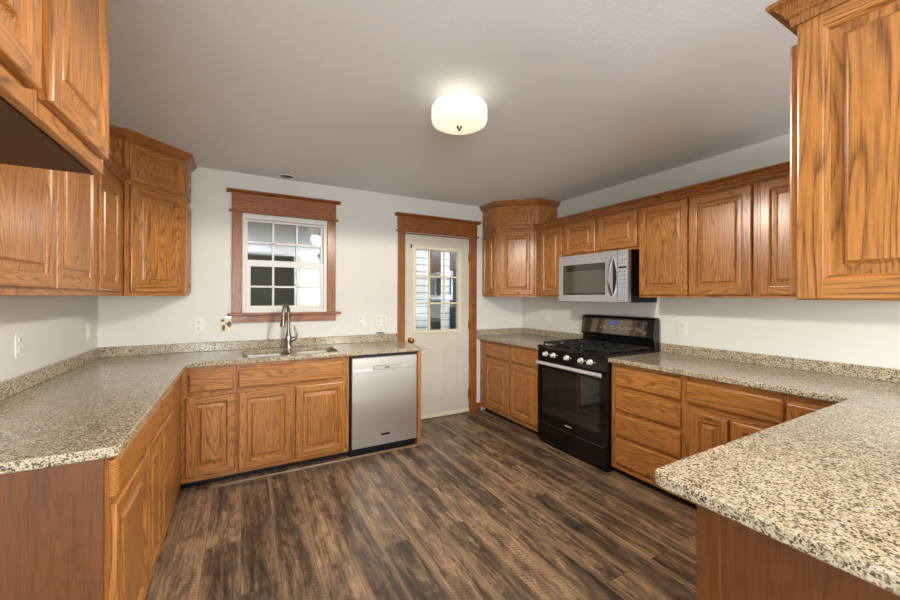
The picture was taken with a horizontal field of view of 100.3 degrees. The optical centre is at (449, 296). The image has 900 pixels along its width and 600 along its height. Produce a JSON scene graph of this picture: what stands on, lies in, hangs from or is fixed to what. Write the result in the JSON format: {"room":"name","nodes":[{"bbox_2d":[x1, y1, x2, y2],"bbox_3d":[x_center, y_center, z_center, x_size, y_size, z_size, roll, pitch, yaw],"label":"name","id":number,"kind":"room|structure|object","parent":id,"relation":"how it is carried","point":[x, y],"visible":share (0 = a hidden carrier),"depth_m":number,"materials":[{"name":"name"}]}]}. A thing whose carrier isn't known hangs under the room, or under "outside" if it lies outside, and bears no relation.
{"room":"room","nodes":[
{"label":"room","id":0,"kind":"room"},
{"bbox_2d":[0,295,97,381],"bbox_3d":[-1.059,0.138,-0.221,0.130,2.488,7.300,0,0,-29],"label":"wall","id":1,"kind":"structure","parent":0,"point":[53,328],"depth_m":2.09,"materials":[{"name":"white paint"}]},
{"bbox_2d":[14,332,22,357],"bbox_3d":[-2.136,0.239,1.862,0.009,0.120,0.074,0,0,-29],"label":"wall outlet","id":2,"kind":"object","parent":1,"relation":"attached to","point":[18,336],"visible":1,"depth_m":1.85,"materials":[{"name":"white plastic"}]},
{"bbox_2d":[0,164,96,295],"bbox_3d":[-1.731,-0.382,1.440,0.296,0.750,1.132,0,0,-29],"label":"upper cabinet","id":3,"kind":"object","parent":1,"relation":"attached to","point":[48,218],"visible":0.65,"depth_m":1.49,"materials":[{"name":"brown wood"}]},
{"bbox_2d":[103,151,130,183],"bbox_3d":[-1.741,-0.784,1.762,0.042,0.068,1.703,0,0,-29],"label":"crown molding","id":4,"kind":"structure","parent":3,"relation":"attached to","point":[112,164],"depth_m":2.29,"materials":[{"name":"brown wood"}]},
{"bbox_2d":[0,348,100,399],"bbox_3d":[-2.134,0.426,1.876,0.020,0.076,2.282,0,0,-29],"label":"backsplash","id":5,"kind":"structure","parent":1,"relation":"attached to","point":[9,387],"depth_m":2.05,"materials":[{"name":"stone"}]},
{"bbox_2d":[0,0,109,174],"bbox_3d":[-1.090,-0.710,0.612,0.612,0.676,0.930,0,0,-29],"label":"upper cabinet","id":6,"kind":"object","parent":1,"relation":"attached to","point":[54,54],"visible":1,"depth_m":0.88,"materials":[{"name":"brown wood"}]},
{"bbox_2d":[86,322,90,339],"bbox_3d":[-2.605,0.245,2.709,0.010,0.120,0.074,0,0,-29],"label":"light switch","id":7,"kind":"object","parent":1,"relation":"attached to","point":[88,325],"visible":1,"depth_m":2.69,"materials":[{"name":"white plastic"}]},
{"bbox_2d":[54,165,122,295],"bbox_3d":[-2.145,-0.383,2.186,0.296,0.750,0.571,0,0,-29],"label":"upper cabinet","id":8,"kind":"object","parent":1,"relation":"attached to","point":[109,282],"visible":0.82,"depth_m":2.19,"materials":[{"name":"brown wood"}]},
{"bbox_2d":[109,125,196,295],"bbox_3d":[-2.272,-0.559,2.756,0.630,1.100,0.650,0,0,-29],"label":"upper cabinet","id":9,"kind":"object","parent":1,"relation":"attached to","point":[157,193],"visible":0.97,"depth_m":2.67,"materials":[{"name":"brown wood"}]},
{"bbox_2d":[248,222,295,305],"bbox_3d":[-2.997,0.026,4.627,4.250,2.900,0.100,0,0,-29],"label":"window pane","id":10,"kind":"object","parent":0,"point":[257,232],"depth_m":4.93,"materials":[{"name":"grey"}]},
{"bbox_2d":[98,167,521,409],"bbox_3d":[-0.914,0.139,3.959,4.180,2.488,0.130,0,0,-29],"label":"wall","id":11,"kind":"structure","parent":0,"point":[366,233],"depth_m":3.53,"materials":[{"name":"white paint"}]},
{"bbox_2d":[193,318,203,331],"bbox_3d":[-2.141,0.239,3.198,0.074,0.120,0.009,0,0,-29],"label":"wall outlet","id":12,"kind":"object","parent":11,"relation":"attached to","point":[198,323],"visible":1,"depth_m":3.19,"materials":[{"name":"white plastic"}]},
{"bbox_2d":[220,316,231,331],"bbox_3d":[-1.965,0.237,3.294,0.086,0.140,0.014,0,0,-29],"label":"switch plate","id":13,"kind":"object","parent":11,"relation":"attached to","point":[225,323],"visible":1,"depth_m":3.29,"materials":[{"name":"ceramic"}]},
{"bbox_2d":[98,333,397,356],"bbox_3d":[-1.636,0.428,3.470,2.439,0.076,0.020,0,0,-29],"label":"backsplash","id":14,"kind":"structure","parent":11,"relation":"attached to","point":[268,343],"depth_m":3.30,"materials":[{"name":"stone"}]},
{"bbox_2d":[226,187,340,322],"bbox_3d":[-1.542,-0.360,3.552,0.984,1.180,0.150,0,0,-29],"label":"window","id":15,"kind":"structure","parent":11,"relation":"in","point":[243,201],"depth_m":3.50,"materials":[{"name":"brown wood"}]},
{"bbox_2d":[357,315,363,326],"bbox_3d":[-0.923,0.248,3.875,0.074,0.120,0.009,0,0,-29],"label":"wall outlet","id":16,"kind":"object","parent":11,"relation":"attached to","point":[360,318],"visible":1,"depth_m":3.87,"materials":[{"name":"white plastic"}]},
{"bbox_2d":[375,315,386,325],"bbox_3d":[-0.730,0.249,3.981,0.128,0.120,0.009,0,0,-29],"label":"wall outlet","id":17,"kind":"object","parent":11,"relation":"attached to","point":[380,320],"visible":1,"depth_m":3.98,"materials":[{"name":"white plastic"}]},
{"bbox_2d":[395,212,481,418],"bbox_3d":[-0.141,0.237,4.353,1.091,2.295,0.192,0,0,-29],"label":"door","id":18,"kind":"structure","parent":11,"relation":"in","point":[448,356],"depth_m":4.35,"materials":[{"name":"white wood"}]},
{"bbox_2d":[476,402,480,410],"bbox_3d":[0.346,1.336,4.577,0.067,0.100,0.015,0,0,-29],"label":"baseboard","id":19,"kind":"structure","parent":11,"relation":"attached to","point":[478,405],"depth_m":4.57,"materials":[{"name":"brown wood"}]},
{"bbox_2d":[477,327,521,335],"bbox_3d":[0.641,0.435,4.733,0.702,0.076,0.020,0,0,-29],"label":"backsplash","id":20,"kind":"structure","parent":11,"relation":"attached to","point":[480,332],"depth_m":4.71,"materials":[{"name":"stone"}]},
{"bbox_2d":[479,198,560,296],"bbox_3d":[0.815,-0.549,4.455,0.675,1.100,0.675,0,0,-29],"label":"upper cabinet","id":21,"kind":"object","parent":11,"relation":"attached to","point":[509,232],"visible":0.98,"depth_m":4.28,"materials":[{"name":"brown wood"}]},
{"bbox_2d":[145,409,696,599],"bbox_3d":[0.822,1.438,0.824,4.440,0.100,7.300,0,0,-29],"label":"floor","id":22,"kind":"structure","parent":0,"point":[485,507],"depth_m":2.23,"materials":[{"name":"brown wood"}]},
{"bbox_2d":[0,402,162,599],"bbox_3d":[-1.535,0.941,1.406,0.613,0.879,0.866,0,0,-29],"label":"base cabinet","id":23,"kind":"object","parent":22,"relation":"on","point":[134,477],"depth_m":1.15,"materials":[{"name":"brown wood"}]},
{"bbox_2d":[0,333,422,474],"bbox_3d":[-1.073,0.447,2.477,2.460,0.110,2.303,0,0,-29],"label":"countertop","id":24,"kind":"structure","parent":23,"relation":"on","point":[90,405],"depth_m":1.87,"materials":[{"name":"stone"}]},
{"bbox_2d":[242,350,333,356],"bbox_3d":[-1.363,0.584,3.223,0.762,0.162,0.411,0,0,-29],"label":"sink","id":25,"kind":"object","parent":24,"relation":"in","point":[320,351],"visible":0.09,"depth_m":3.35,"materials":[{"name":"silver metal"}]},
{"bbox_2d":[280,303,297,347],"bbox_3d":[-1.476,0.258,3.377,0.106,0.417,0.226,0,0,10],"label":"kitchen faucet","id":26,"kind":"object","parent":24,"relation":"on","point":[288,338],"visible":1,"depth_m":3.42,"materials":[{"name":"silver metal"}]},
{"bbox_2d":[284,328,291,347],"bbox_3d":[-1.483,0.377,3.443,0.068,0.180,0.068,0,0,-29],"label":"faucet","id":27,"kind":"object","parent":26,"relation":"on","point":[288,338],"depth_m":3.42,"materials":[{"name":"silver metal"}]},
{"bbox_2d":[160,376,180,540],"bbox_3d":[-1.948,0.940,2.149,0.613,0.879,0.830,0,0,-29],"label":"base cabinet","id":28,"kind":"object","parent":22,"relation":"on","point":[171,403],"visible":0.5,"depth_m":2.16,"materials":[{"name":"brown wood"}]},
{"bbox_2d":[181,364,236,486],"bbox_3d":[-1.889,0.940,2.983,0.340,0.879,0.613,0,0,-29],"label":"base cabinet","id":29,"kind":"object","parent":22,"relation":"on","point":[208,394],"visible":0.95,"depth_m":2.72,"materials":[{"name":"brown wood"}]},
{"bbox_2d":[237,356,348,475],"bbox_3d":[-1.372,0.941,3.270,0.838,0.879,0.613,0,0,-29],"label":"base cabinet","id":30,"kind":"object","parent":22,"relation":"on","point":[293,412],"visible":0.97,"depth_m":2.98,"materials":[{"name":"brown wood"}]},
{"bbox_2d":[209,443,420,488],"bbox_3d":[-1.003,1.375,3.113,1.674,0.013,0.010,0,0,-29],"label":"strip","id":31,"kind":"object","parent":22,"relation":"on","point":[345,459],"visible":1,"depth_m":3.03,"materials":[{"name":"brown wood"}]},
{"bbox_2d":[349,351,416,456],"bbox_3d":[-0.716,0.947,3.603,0.614,0.872,0.607,0,0,-29],"label":"dishwasher","id":32,"kind":"object","parent":22,"relation":"on","point":[382,387],"visible":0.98,"depth_m":3.33,"materials":[{"name":"silver metal"}]},
{"bbox_2d":[414,351,420,443],"bbox_3d":[-0.439,0.945,3.788,0.034,0.878,0.624,0,0,-29],"label":"cabinet end panel","id":33,"kind":"object","parent":22,"relation":"on","point":[417,440],"visible":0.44,"depth_m":3.52,"materials":[{"name":"brown wood"}]},
{"bbox_2d":[480,339,538,433],"bbox_3d":[0.906,0.948,4.276,0.676,0.879,1.076,0,0,-29],"label":"base cabinet","id":34,"kind":"object","parent":22,"relation":"on","point":[508,373],"visible":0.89,"depth_m":4.05,"materials":[{"name":"brown wood"}]},
{"bbox_2d":[477,327,582,348],"bbox_3d":[0.895,0.453,4.272,0.704,0.110,1.073,0,0,-29],"label":"countertop","id":35,"kind":"structure","parent":34,"relation":"on","point":[523,337],"depth_m":4.39,"materials":[{"name":"stone"}]},
{"bbox_2d":[536,314,658,469],"bbox_3d":[1.316,0.784,3.439,0.737,1.210,0.782,0,0,-29],"label":"gas range","id":36,"kind":"object","parent":22,"relation":"on","point":[575,375],"visible":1,"depth_m":3.27,"materials":[{"name":"black metal"}]},
{"bbox_2d":[538,341,652,358],"bbox_3d":[1.297,0.473,3.428,0.603,0.031,0.782,0,0,-29],"label":"cooktop","id":37,"kind":"object","parent":36,"relation":"in","point":[580,352],"depth_m":3.26,"materials":[{"name":"black metal"}]},
{"bbox_2d":[611,363,690,504],"bbox_3d":[1.687,0.951,2.870,0.676,0.879,0.560,0,0,-29],"label":"base cabinet","id":38,"kind":"object","parent":22,"relation":"on","point":[648,406],"visible":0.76,"depth_m":2.69,"materials":[{"name":"brown wood"}]},
{"bbox_2d":[685,376,785,506],"bbox_3d":[1.950,0.951,2.396,0.676,0.879,0.524,0,0,-29],"label":"base cabinet","id":39,"kind":"object","parent":22,"relation":"on","point":[716,413],"visible":0.35,"depth_m":2.26,"materials":[{"name":"brown wood"}]},
{"bbox_2d":[696,504,899,599],"bbox_3d":[0.808,0.948,0.721,0.030,0.878,0.633,0,0,-29],"label":"peninsula end panel","id":40,"kind":"object","parent":22,"relation":"on","point":[735,561],"visible":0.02,"depth_m":0.88,"materials":[{"name":"brown wood"}]},
{"bbox_2d":[786,394,835,420],"bbox_3d":[2.153,0.952,2.030,0.675,0.879,0.310,0,0,-29],"label":"base cabinet","id":41,"kind":"object","parent":22,"relation":"on","point":[796,406],"visible":0.12,"depth_m":1.95,"materials":[{"name":"brown wood"}]},
{"bbox_3d":[1.463,0.950,1.093,1.476,0.879,0.623,0,0,-29],"label":"base cabinet","id":42,"kind":"object","parent":22,"relation":"on","visible":0},
{"bbox_2d":[608,343,899,595],"bbox_3d":[1.379,0.454,1.821,2.237,0.110,2.086,0,0,-29],"label":"countertop","id":43,"kind":"structure","parent":42,"relation":"on","point":[823,484],"depth_m":1.04,"materials":[{"name":"stone"}]},
{"bbox_2d":[416,250,449,329],"bbox_3d":[0.107,0.085,6.350,2.850,2.800,0.100,0,0,-29],"label":"wall","id":44,"kind":"structure","parent":0,"point":[421,255],"depth_m":6.01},
{"bbox_2d":[430,251,440,329],"bbox_3d":[-0.234,0.234,6.089,0.180,2.300,0.025,0,0,-29],"label":"window","id":45,"kind":"structure","parent":44,"relation":"in","point":[435,256],"depth_m":6.07,"materials":[{"name":"grey"}]},
{"bbox_2d":[450,252,455,328],"bbox_3d":[0.080,0.235,6.263,0.180,2.300,0.025,0,0,-29],"label":"window","id":46,"kind":"structure","parent":44,"relation":"in","point":[452,254],"depth_m":6.24,"materials":[{"name":"grey"}]},
{"bbox_2d":[109,0,796,206],"bbox_3d":[0.829,-1.150,0.824,4.440,0.100,7.300,0,0,-29],"label":"ceiling","id":47,"kind":"structure","parent":0,"point":[581,97],"depth_m":1.95,"materials":[{"name":"white paint"}]},
{"bbox_2d":[277,174,295,179],"bbox_3d":[-1.498,-1.102,3.439,0.156,0.010,0.156,0,0,-29],"label":"ceiling vent","id":48,"kind":"object","parent":47,"relation":"in","point":[283,176],"visible":1,"depth_m":3.43,"materials":[{"name":"white metal"}]},
{"bbox_2d":[431,90,486,134],"bbox_3d":[0.051,-1.006,2.057,0.306,0.194,0.306,0,0,-29],"label":"ceiling light","id":49,"kind":"object","parent":47,"relation":"attached to","point":[458,112],"visible":1,"depth_m":1.96,"materials":[{"name":"white glass"}]},
{"bbox_2d":[522,134,899,368],"bbox_3d":[2.710,0.149,1.870,0.130,2.488,7.300,0,0,-29],"label":"wall","id":50,"kind":"structure","parent":0,"point":[858,332],"depth_m":2.75,"materials":[{"name":"white paint"}]},
{"bbox_2d":[547,313,551,323],"bbox_3d":[1.183,0.257,4.476,0.010,0.120,0.074,0,0,-29],"label":"light switch","id":51,"kind":"object","parent":50,"relation":"attached to","point":[549,316],"visible":1,"depth_m":4.47,"materials":[{"name":"white plastic"}]},
{"bbox_2d":[536,225,563,296],"bbox_3d":[1.198,-0.373,4.101,0.343,0.750,0.414,0,0,-29],"label":"upper cabinet","id":52,"kind":"object","parent":50,"relation":"attached to","point":[549,241],"visible":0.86,"depth_m":4.01,"materials":[{"name":"brown wood"}]},
{"bbox_2d":[533,161,789,230],"bbox_3d":[1.601,-0.774,3.016,0.052,0.068,2.700,0,0,-29],"label":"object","id":53,"kind":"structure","parent":52,"relation":"attached to","point":[781,169],"depth_m":2.79,"materials":[{"name":"brown wood"}]},
{"bbox_2d":[522,328,582,340],"bbox_3d":[1.200,0.436,4.429,0.020,0.076,1.052,0,0,-29],"label":"backsplash","id":54,"kind":"structure","parent":50,"relation":"attached to","point":[555,334],"depth_m":4.40,"materials":[{"name":"stone"}]},
{"bbox_2d":[564,208,639,256],"bbox_3d":[1.502,-0.575,3.554,0.343,0.345,0.832,0,0,-29],"label":"upper cabinet","id":55,"kind":"object","parent":50,"relation":"attached to","point":[616,231],"visible":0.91,"depth_m":3.41,"materials":[{"name":"brown wood"}]},
{"bbox_2d":[559,249,656,302],"bbox_3d":[1.441,-0.176,3.538,0.460,0.446,0.776,0,0,-29],"label":"microwave oven","id":56,"kind":"object","parent":55,"relation":"attached to","point":[610,276],"visible":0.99,"depth_m":3.35,"materials":[{"name":"silver metal"}]},
{"bbox_2d":[678,321,686,335],"bbox_3d":[1.935,0.261,3.121,0.009,0.120,0.074,0,0,-29],"label":"wall outlet","id":57,"kind":"object","parent":50,"relation":"attached to","point":[682,325],"visible":1,"depth_m":3.12,"materials":[{"name":"white plastic"}]},
{"bbox_2d":[639,182,756,297],"bbox_3d":[1.901,-0.371,2.834,0.343,0.750,0.812,0,0,-29],"label":"upper cabinet","id":58,"kind":"object","parent":50,"relation":"attached to","point":[704,245],"visible":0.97,"depth_m":2.69,"materials":[{"name":"brown wood"}]},
{"bbox_2d":[757,175,796,297],"bbox_3d":[2.265,-0.370,2.178,0.343,0.750,0.684,0,0,-29],"label":"upper cabinet","id":59,"kind":"object","parent":50,"relation":"attached to","point":[773,195],"visible":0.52,"depth_m":2.32,"materials":[{"name":"brown wood"}]},
{"bbox_2d":[661,343,899,382],"bbox_3d":[2.348,0.440,2.359,0.020,0.076,2.086,0,0,-29],"label":"backsplash","id":60,"kind":"structure","parent":50,"relation":"attached to","point":[843,369],"depth_m":2.48,"materials":[{"name":"stone"}]},
{"bbox_2d":[765,0,899,300],"bbox_3d":[1.826,-0.399,1.333,1.928,0.818,0.424,0,0,-29],"label":"upper cabinet","id":61,"kind":"object","parent":50,"relation":"attached to","point":[845,59],"depth_m":0.95,"materials":[{"name":"brown wood"}]},
{"bbox_3d":[-1.396,1.531,4.672,7.300,0.100,1.580,0,0,-29],"label":"floor","id":62,"kind":"structure","parent":0,"visible":0},
{"bbox_2d":[296,226,319,304],"bbox_3d":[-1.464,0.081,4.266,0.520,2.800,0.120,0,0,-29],"label":"window pane","id":63,"kind":"object","parent":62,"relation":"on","point":[306,235],"depth_m":4.15,"materials":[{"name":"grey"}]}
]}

